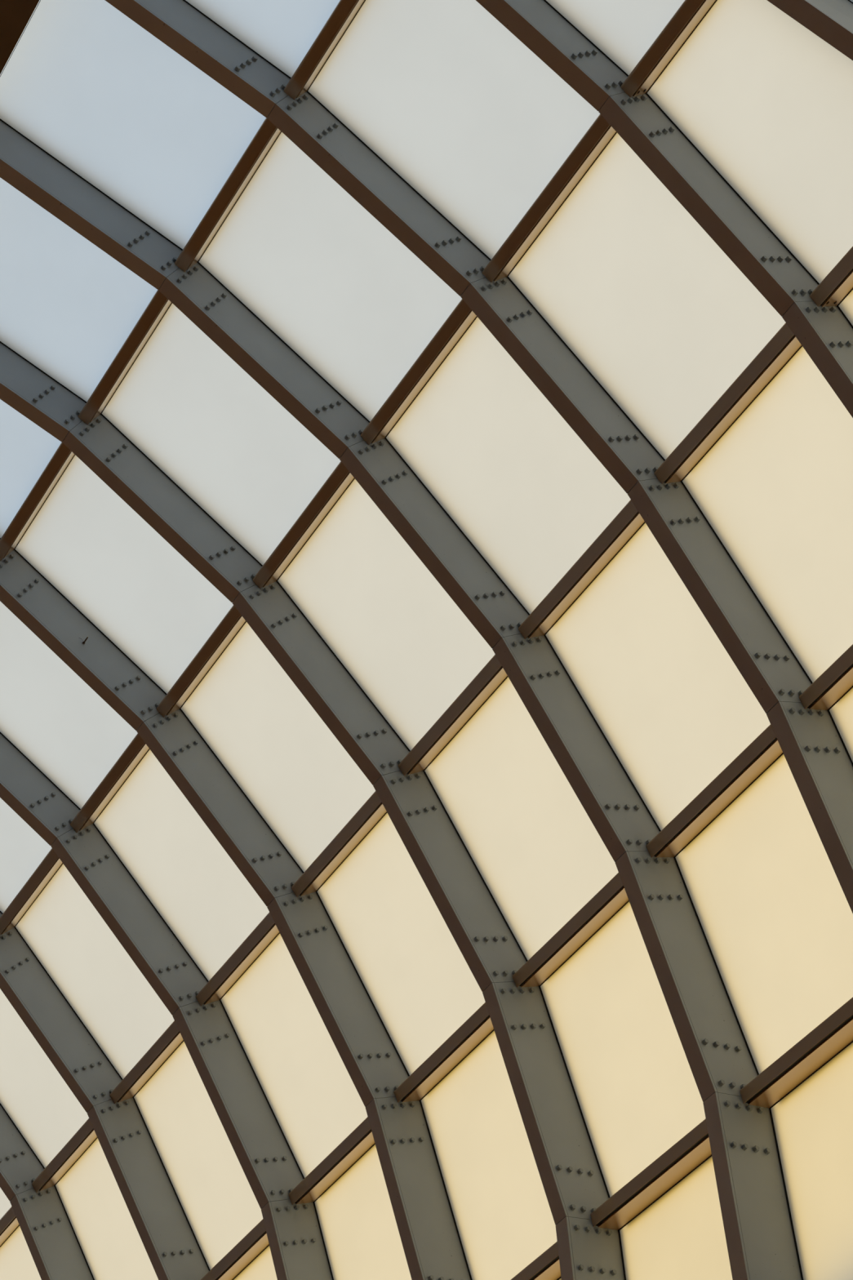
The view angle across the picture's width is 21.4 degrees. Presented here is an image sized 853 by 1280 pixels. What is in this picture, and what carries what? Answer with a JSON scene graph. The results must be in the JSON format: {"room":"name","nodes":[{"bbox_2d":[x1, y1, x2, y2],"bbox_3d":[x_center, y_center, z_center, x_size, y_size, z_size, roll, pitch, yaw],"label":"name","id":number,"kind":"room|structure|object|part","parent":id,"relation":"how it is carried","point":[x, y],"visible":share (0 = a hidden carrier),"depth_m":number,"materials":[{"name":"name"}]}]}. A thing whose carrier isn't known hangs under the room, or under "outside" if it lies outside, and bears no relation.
{"room":"glass-roofed hall","nodes":[
{"label":"glass-roofed hall","id":0,"kind":"room"},
{"bbox_2d":[0,0,39,74],"bbox_3d":[-4.696,-4.044,20.112,0.610,0.630,49.600,22,-50,-23],"label":"girder","id":1,"kind":"object","parent":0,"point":[15,15],"visible":1,"depth_m":18.67,"materials":[{"name":"brown metal"}]},
{"bbox_2d":[0,0,852,1279],"bbox_3d":[-1.072,0.778,18.282,7.474,10.407,49.992,22,-50,-23],"label":"ceiling","id":2,"kind":"structure","parent":0,"point":[442,92],"depth_m":19.33,"materials":[{"name":"beige"}]},
{"bbox_3d":[-5.429,5.846,26.189,1.563,1.720,1.836,22,-50,-23],"label":"panel","id":3,"kind":"part","parent":2,"relation":"part of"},
{"bbox_3d":[-4.229,7.619,25.401,1.117,2.026,1.836,22,-50,-23],"label":"panel","id":4,"kind":"part","parent":2,"relation":"part of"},
{"bbox_3d":[-4.894,1.730,24.186,1.920,1.323,1.836,22,-50,-23],"label":"panel","id":5,"kind":"part","parent":2,"relation":"part of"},
{"bbox_3d":[-4.598,-2.172,21.753,2.153,0.837,1.836,22,-50,-23],"label":"panel","id":6,"kind":"part","parent":2,"relation":"part of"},
{"bbox_3d":[-4.395,4.616,24.997,1.563,1.720,1.836,22,-50,-23],"label":"panel","id":7,"kind":"part","parent":2,"relation":"part of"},
{"bbox_3d":[-3.860,0.500,22.994,1.920,1.323,1.836,22,-50,-23],"label":"panel","id":8,"kind":"part","parent":2,"relation":"part of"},
{"bbox_3d":[-3.564,-3.401,20.562,2.153,0.837,1.836,22,-50,-23],"label":"panel","id":9,"kind":"part","parent":2,"relation":"part of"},
{"bbox_3d":[-3.361,3.387,23.806,1.563,1.720,1.836,22,-50,-23],"label":"panel","id":10,"kind":"part","parent":2,"relation":"part of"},
{"bbox_3d":[-3.195,6.389,24.210,1.117,2.026,1.836,22,-50,-23],"label":"panel","id":11,"kind":"part","parent":2,"relation":"part of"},
{"bbox_3d":[-2.826,-0.729,21.803,1.920,1.323,1.836,22,-50,-23],"label":"panel","id":12,"kind":"part","parent":2,"relation":"part of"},
{"bbox_3d":[-2.530,-4.631,19.370,2.153,0.837,1.836,22,-50,-23],"label":"panel","id":13,"kind":"part","parent":2,"relation":"part of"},
{"bbox_3d":[-2.327,2.158,22.615,1.563,1.720,1.836,22,-50,-23],"label":"panel","id":14,"kind":"part","parent":2,"relation":"part of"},
{"bbox_3d":[-2.161,5.160,23.019,1.117,2.026,1.836,22,-50,-23],"label":"panel","id":15,"kind":"part","parent":2,"relation":"part of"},
{"bbox_3d":[-1.792,-1.958,20.611,1.920,1.323,1.836,22,-50,-23],"label":"panel","id":16,"kind":"part","parent":2,"relation":"part of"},
{"bbox_3d":[-1.361,6.947,21.869,0.612,2.207,1.836,22,-50,-23],"label":"panel","id":17,"kind":"part","parent":2,"relation":"part of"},
{"bbox_3d":[-1.496,-5.860,18.179,2.153,0.837,1.836,22,-50,-23],"label":"panel","id":18,"kind":"part","parent":2,"relation":"part of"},
{"bbox_3d":[-1.293,0.929,21.423,1.563,1.720,1.836,22,-50,-23],"label":"panel","id":19,"kind":"part","parent":2,"relation":"part of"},
{"bbox_3d":[-1.127,3.931,21.827,1.117,2.026,1.836,22,-50,-23],"label":"panel","id":20,"kind":"part","parent":2,"relation":"part of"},
{"bbox_3d":[-0.758,-3.188,19.420,1.920,1.323,1.836,22,-50,-23],"label":"panel","id":21,"kind":"part","parent":2,"relation":"part of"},
{"bbox_3d":[-0.327,5.718,20.678,0.612,2.207,1.836,22,-50,-23],"label":"panel","id":22,"kind":"part","parent":2,"relation":"part of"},
{"bbox_3d":[-0.259,-0.301,20.232,1.563,1.720,1.836,22,-50,-23],"label":"panel","id":23,"kind":"part","parent":2,"relation":"part of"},
{"bbox_3d":[-0.093,2.701,20.636,1.117,2.026,1.836,22,-50,-23],"label":"panel","id":24,"kind":"part","parent":2,"relation":"part of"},
{"bbox_3d":[0.277,-4.417,18.229,1.920,1.323,1.836,22,-50,-23],"label":"panel","id":25,"kind":"part","parent":2,"relation":"part of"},
{"bbox_3d":[0.708,4.489,19.487,0.612,2.207,1.836,22,-50,-23],"label":"panel","id":26,"kind":"part","parent":2,"relation":"part of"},
{"bbox_3d":[0.776,-1.530,19.041,1.563,1.720,1.836,22,-50,-23],"label":"panel","id":27,"kind":"part","parent":2,"relation":"part of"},
{"bbox_3d":[0.942,1.472,19.445,1.117,2.026,1.836,22,-50,-23],"label":"panel","id":28,"kind":"part","parent":2,"relation":"part of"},
{"bbox_3d":[1.168,-5.476,17.202,1.920,1.323,1.284,22,-50,-23],"label":"panel","id":29,"kind":"part","parent":2,"relation":"part of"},
{"bbox_3d":[1.742,3.259,18.295,0.612,2.207,1.836,22,-50,-23],"label":"panel","id":30,"kind":"part","parent":2,"relation":"part of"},
{"bbox_3d":[1.810,-2.759,17.849,1.563,1.720,1.836,22,-50,-23],"label":"panel","id":31,"kind":"part","parent":2,"relation":"part of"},
{"bbox_3d":[1.976,0.243,18.253,1.117,2.026,1.836,22,-50,-23],"label":"panel","id":32,"kind":"part","parent":2,"relation":"part of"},
{"bbox_3d":[2.101,4.949,16.864,0.080,2.239,1.836,22,-50,-23],"label":"panel","id":33,"kind":"part","parent":2,"relation":"part of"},
{"bbox_3d":[2.809,-3.947,16.698,1.563,1.720,1.701,22,-50,-23],"label":"panel","id":34,"kind":"part","parent":2,"relation":"part of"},
{"bbox_3d":[2.776,2.030,17.104,0.612,2.207,1.836,22,-50,-23],"label":"panel","id":35,"kind":"part","parent":2,"relation":"part of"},
{"bbox_3d":[3.010,-0.986,17.062,1.117,2.026,1.836,22,-50,-23],"label":"panel","id":36,"kind":"part","parent":2,"relation":"part of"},
{"bbox_3d":[3.135,3.720,15.672,0.080,2.239,1.836,22,-50,-23],"label":"panel","id":37,"kind":"part","parent":2,"relation":"part of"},
{"bbox_3d":[3.810,0.801,15.912,0.612,2.207,1.836,22,-50,-23],"label":"panel","id":38,"kind":"part","parent":2,"relation":"part of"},
{"bbox_3d":[4.117,-2.302,15.786,1.117,2.026,2.118,22,-50,-23],"label":"panel","id":39,"kind":"part","parent":2,"relation":"part of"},
{"bbox_3d":[-6.952,8.269,5.449,30.000,0.300,50.000,22,-50,-23],"label":"floor","id":40,"kind":"structure","parent":0,"visible":0},
{"bbox_2d":[0,1105,93,1279],"bbox_3d":[-5.636,9.452,20.610,7.453,19.041,0.268,22,-50,-23],"label":"rib","id":41,"kind":"object","parent":40,"relation":"on","point":[52,1243],"visible":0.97,"depth_m":24.90,"materials":[{"name":"grey paint"}]},
{"bbox_2d":[0,1206,19,1246],"bbox_3d":[-4.804,6.750,25.798,0.346,0.249,1.843,22,-50,-23],"label":"purlin","id":42,"kind":"object","parent":41,"relation":"attached to","point":[9,1222],"visible":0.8,"depth_m":25.58,"materials":[{"name":"brown metal"}]},
{"bbox_2d":[31,1118,97,1192],"bbox_3d":[-3.770,5.521,24.607,0.346,0.249,1.843,22,-50,-23],"label":"purlin","id":43,"kind":"object","parent":41,"relation":"attached to","point":[85,1136],"visible":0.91,"depth_m":24.66,"materials":[{"name":"brown metal"}]},
{"bbox_2d":[0,912,208,1279],"bbox_3d":[-4.602,8.223,19.418,7.453,19.041,0.268,22,-50,-23],"label":"rib","id":44,"kind":"object","parent":40,"relation":"on","point":[172,1249],"visible":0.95,"depth_m":23.76,"materials":[{"name":"grey paint"}]},
{"bbox_2d":[0,848,62,934],"bbox_3d":[-4.104,2.574,24.000,0.320,0.287,1.843,22,-50,-23],"label":"purlin","id":45,"kind":"object","parent":44,"relation":"attached to","point":[51,864],"visible":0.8,"depth_m":23.99,"materials":[{"name":"brown metal"}]},
{"bbox_2d":[109,1020,183,1103],"bbox_3d":[-2.736,4.292,23.416,0.346,0.249,1.843,22,-50,-23],"label":"purlin","id":46,"kind":"object","parent":44,"relation":"attached to","point":[171,1039],"visible":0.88,"depth_m":23.45,"materials":[{"name":"brown metal"}]},
{"bbox_2d":[200,1218,269,1279],"bbox_3d":[-1.738,6.071,22.446,0.353,0.210,1.843,22,-50,-23],"label":"purlin","id":47,"kind":"object","parent":44,"relation":"attached to","point":[255,1241],"visible":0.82,"depth_m":22.42,"materials":[{"name":"brown metal"}]},
{"bbox_2d":[0,733,332,1279],"bbox_3d":[-3.568,6.994,18.227,7.453,19.041,0.268,22,-50,-23],"label":"rib","id":48,"kind":"object","parent":40,"relation":"on","point":[268,1163],"visible":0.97,"depth_m":22.58,"materials":[{"name":"grey paint"}]},
{"bbox_2d":[70,733,149,832],"bbox_3d":[-3.070,1.345,22.809,0.320,0.287,1.843,22,-50,-23],"label":"purlin","id":49,"kind":"object","parent":48,"relation":"attached to","point":[137,748],"visible":0.65,"depth_m":22.80,"materials":[{"name":"brown metal"}]},
{"bbox_2d":[195,912,279,1005],"bbox_3d":[-1.702,3.062,22.224,0.346,0.249,1.843,22,-50,-23],"label":"purlin","id":50,"kind":"object","parent":48,"relation":"attached to","point":[263,935],"visible":0.66,"depth_m":22.24,"materials":[{"name":"brown metal"}]},
{"bbox_2d":[288,1116,374,1204],"bbox_3d":[-0.704,4.841,21.255,0.353,0.210,1.843,22,-50,-23],"label":"purlin","id":51,"kind":"object","parent":48,"relation":"attached to","point":[361,1139],"visible":0.65,"depth_m":21.30,"materials":[{"name":"brown metal"}]},
{"bbox_2d":[0,550,471,1279],"bbox_3d":[-2.534,5.764,17.035,7.453,19.041,0.268,22,-50,-23],"label":"rib","id":52,"kind":"object","parent":40,"relation":"on","point":[428,1232],"visible":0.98,"depth_m":21.36,"materials":[{"name":"grey paint"}]},
{"bbox_2d":[0,442,74,560],"bbox_3d":[-3.695,-1.446,21.788,0.278,0.318,1.843,22,-50,-23],"label":"purlin","id":53,"kind":"object","parent":52,"relation":"attached to","point":[62,457],"visible":0.6,"depth_m":21.73,"materials":[{"name":"brown metal"}]},
{"bbox_2d":[156,605,245,717],"bbox_3d":[-2.035,0.116,21.617,0.320,0.287,1.843,22,-50,-23],"label":"purlin","id":54,"kind":"object","parent":52,"relation":"attached to","point":[232,623],"visible":0.65,"depth_m":21.60,"materials":[{"name":"brown metal"}]},
{"bbox_2d":[291,791,386,897],"bbox_3d":[-0.668,1.833,21.033,0.346,0.249,1.843,22,-50,-23],"label":"purlin","id":55,"kind":"object","parent":52,"relation":"attached to","point":[373,810],"visible":0.65,"depth_m":21.04,"materials":[{"name":"brown metal"}]},
{"bbox_2d":[394,1001,493,1102],"bbox_3d":[0.330,3.612,20.064,0.353,0.210,1.843,22,-50,-23],"label":"purlin","id":56,"kind":"object","parent":52,"relation":"attached to","point":[478,1025],"visible":0.65,"depth_m":20.09,"materials":[{"name":"brown metal"}]},
{"bbox_2d":[0,342,624,1279],"bbox_3d":[-1.499,4.535,15.844,7.453,19.041,0.268,22,-50,-23],"label":"rib","id":57,"kind":"object","parent":40,"relation":"on","point":[571,1179],"visible":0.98,"depth_m":20.11,"materials":[{"name":"grey paint"}]},
{"bbox_2d":[78,289,171,424],"bbox_3d":[-2.660,-2.675,20.597,0.278,0.318,1.843,22,-50,-23],"label":"purlin","id":58,"kind":"object","parent":57,"relation":"attached to","point":[158,305],"visible":0.65,"depth_m":20.54,"materials":[{"name":"brown metal"}]},
{"bbox_2d":[252,461,354,588],"bbox_3d":[-1.001,-1.114,20.426,0.320,0.287,1.843,22,-50,-23],"label":"purlin","id":59,"kind":"object","parent":57,"relation":"attached to","point":[340,478],"visible":0.65,"depth_m":20.40,"materials":[{"name":"brown metal"}]},
{"bbox_2d":[398,654,507,775],"bbox_3d":[0.366,0.604,19.841,0.346,0.249,1.843,22,-50,-23],"label":"purlin","id":60,"kind":"object","parent":57,"relation":"attached to","point":[493,674],"visible":0.65,"depth_m":19.83,"materials":[{"name":"brown metal"}]},
{"bbox_2d":[510,1240,560,1279],"bbox_3d":[0.905,5.351,18.769,0.342,0.160,1.843,22,-50,-23],"label":"purlin","id":61,"kind":"object","parent":57,"relation":"attached to","point":[546,1266],"visible":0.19,"depth_m":18.53,"materials":[{"name":"brown metal"}]},
{"bbox_2d":[512,872,628,987],"bbox_3d":[1.365,2.383,18.872,0.353,0.210,1.843,22,-50,-23],"label":"purlin","id":62,"kind":"object","parent":57,"relation":"attached to","point":[612,896],"visible":0.65,"depth_m":18.88,"materials":[{"name":"brown metal"}]},
{"bbox_2d":[590,1118,711,1230],"bbox_3d":[1.940,4.121,17.578,0.342,0.160,1.843,22,-50,-23],"label":"purlin","id":63,"kind":"object","parent":57,"relation":"attached to","point":[693,1148],"visible":0.65,"depth_m":17.61,"materials":[{"name":"brown metal"}]},
{"bbox_2d":[0,120,801,1279],"bbox_3d":[-0.465,3.306,14.653,7.453,19.041,0.268,22,-50,-23],"label":"rib","id":64,"kind":"object","parent":40,"relation":"on","point":[761,1244],"visible":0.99,"depth_m":18.80,"materials":[{"name":"grey paint"}]},
{"bbox_2d":[174,117,280,272],"bbox_3d":[-1.626,-3.904,19.406,0.278,0.318,1.843,22,-50,-23],"label":"purlin","id":65,"kind":"object","parent":64,"relation":"attached to","point":[268,133],"visible":0.65,"depth_m":19.34,"materials":[{"name":"brown metal"}]},
{"bbox_2d":[360,299,476,444],"bbox_3d":[0.033,-2.343,19.235,0.320,0.287,1.843,22,-50,-23],"label":"purlin","id":66,"kind":"object","parent":64,"relation":"attached to","point":[462,317],"visible":0.65,"depth_m":19.19,"materials":[{"name":"brown metal"}]},
{"bbox_2d":[518,499,644,639],"bbox_3d":[1.401,-0.625,18.650,0.346,0.249,1.843,22,-50,-23],"label":"purlin","id":67,"kind":"object","parent":64,"relation":"attached to","point":[628,520],"visible":0.65,"depth_m":18.62,"materials":[{"name":"brown metal"}]},
{"bbox_2d":[646,724,782,857],"bbox_3d":[2.399,1.153,17.681,0.353,0.210,1.843,22,-50,-23],"label":"purlin","id":68,"kind":"object","parent":64,"relation":"attached to","point":[765,749],"visible":0.65,"depth_m":17.67,"materials":[{"name":"brown metal"}]},
{"bbox_2d":[739,996,852,1107],"bbox_3d":[2.974,2.892,16.386,0.342,0.160,1.843,22,-50,-23],"label":"purlin","id":69,"kind":"object","parent":64,"relation":"attached to","point":[834,1033],"visible":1,"depth_m":16.50,"materials":[{"name":"brown metal"}]},
{"bbox_2d":[104,0,852,913],"bbox_3d":[0.569,2.077,13.461,7.453,19.041,0.268,22,-50,-23],"label":"rib","id":70,"kind":"object","parent":40,"relation":"on","point":[819,762],"visible":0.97,"depth_m":18.08,"materials":[{"name":"grey paint"}]},
{"bbox_2d":[283,0,364,100],"bbox_3d":[-0.592,-5.134,18.214,0.278,0.318,1.843,22,-50,-23],"label":"purlin","id":71,"kind":"object","parent":70,"relation":"attached to","point":[344,12],"visible":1,"depth_m":18.36,"materials":[{"name":"brown metal"}]},
{"bbox_2d":[482,114,616,282],"bbox_3d":[1.067,-3.572,18.043,0.320,0.287,1.843,22,-50,-23],"label":"purlin","id":72,"kind":"object","parent":70,"relation":"attached to","point":[601,132],"visible":0.65,"depth_m":17.98,"materials":[{"name":"brown metal"}]},
{"bbox_2d":[653,322,801,484],"bbox_3d":[2.435,-1.855,17.459,0.346,0.249,1.843,22,-50,-23],"label":"purlin","id":73,"kind":"object","parent":70,"relation":"attached to","point":[784,344],"visible":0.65,"depth_m":17.41,"materials":[{"name":"brown metal"}]},
{"bbox_2d":[799,644,852,710],"bbox_3d":[3.433,-0.076,16.489,0.353,0.210,1.843,22,-50,-23],"label":"purlin","id":74,"kind":"object","parent":70,"relation":"attached to","point":[837,680],"visible":1,"depth_m":16.81,"materials":[{"name":"brown metal"}]},
{"bbox_2d":[475,0,852,417],"bbox_3d":[1.603,0.848,12.270,7.453,19.041,0.268,22,-50,-23],"label":"rib","id":75,"kind":"object","parent":40,"relation":"on","point":[824,333],"visible":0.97,"depth_m":16.98,"materials":[{"name":"grey paint"}]},
{"bbox_2d":[766,0,852,60],"bbox_3d":[2.673,-0.124,11.426,8.187,19.158,1.374,4,-45,-7],"label":"rib","id":76,"kind":"object","parent":40,"relation":"on","point":[831,20],"visible":1,"depth_m":15.94,"materials":[{"name":"grey paint"}]},
{"bbox_2d":[620,0,716,97],"bbox_3d":[1.956,-4.629,17.019,0.320,0.287,1.281,22,-50,-23],"label":"purlin","id":77,"kind":"object","parent":76,"relation":"attached to","point":[691,13],"visible":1,"depth_m":17.04,"materials":[{"name":"brown metal"}]},
{"bbox_2d":[809,246,852,306],"bbox_3d":[3.432,-3.039,16.310,0.346,0.249,1.698,22,-50,-23],"label":"purlin","id":78,"kind":"object","parent":76,"relation":"attached to","point":[836,286],"visible":1,"depth_m":16.61,"materials":[{"name":"brown metal"}]}
]}

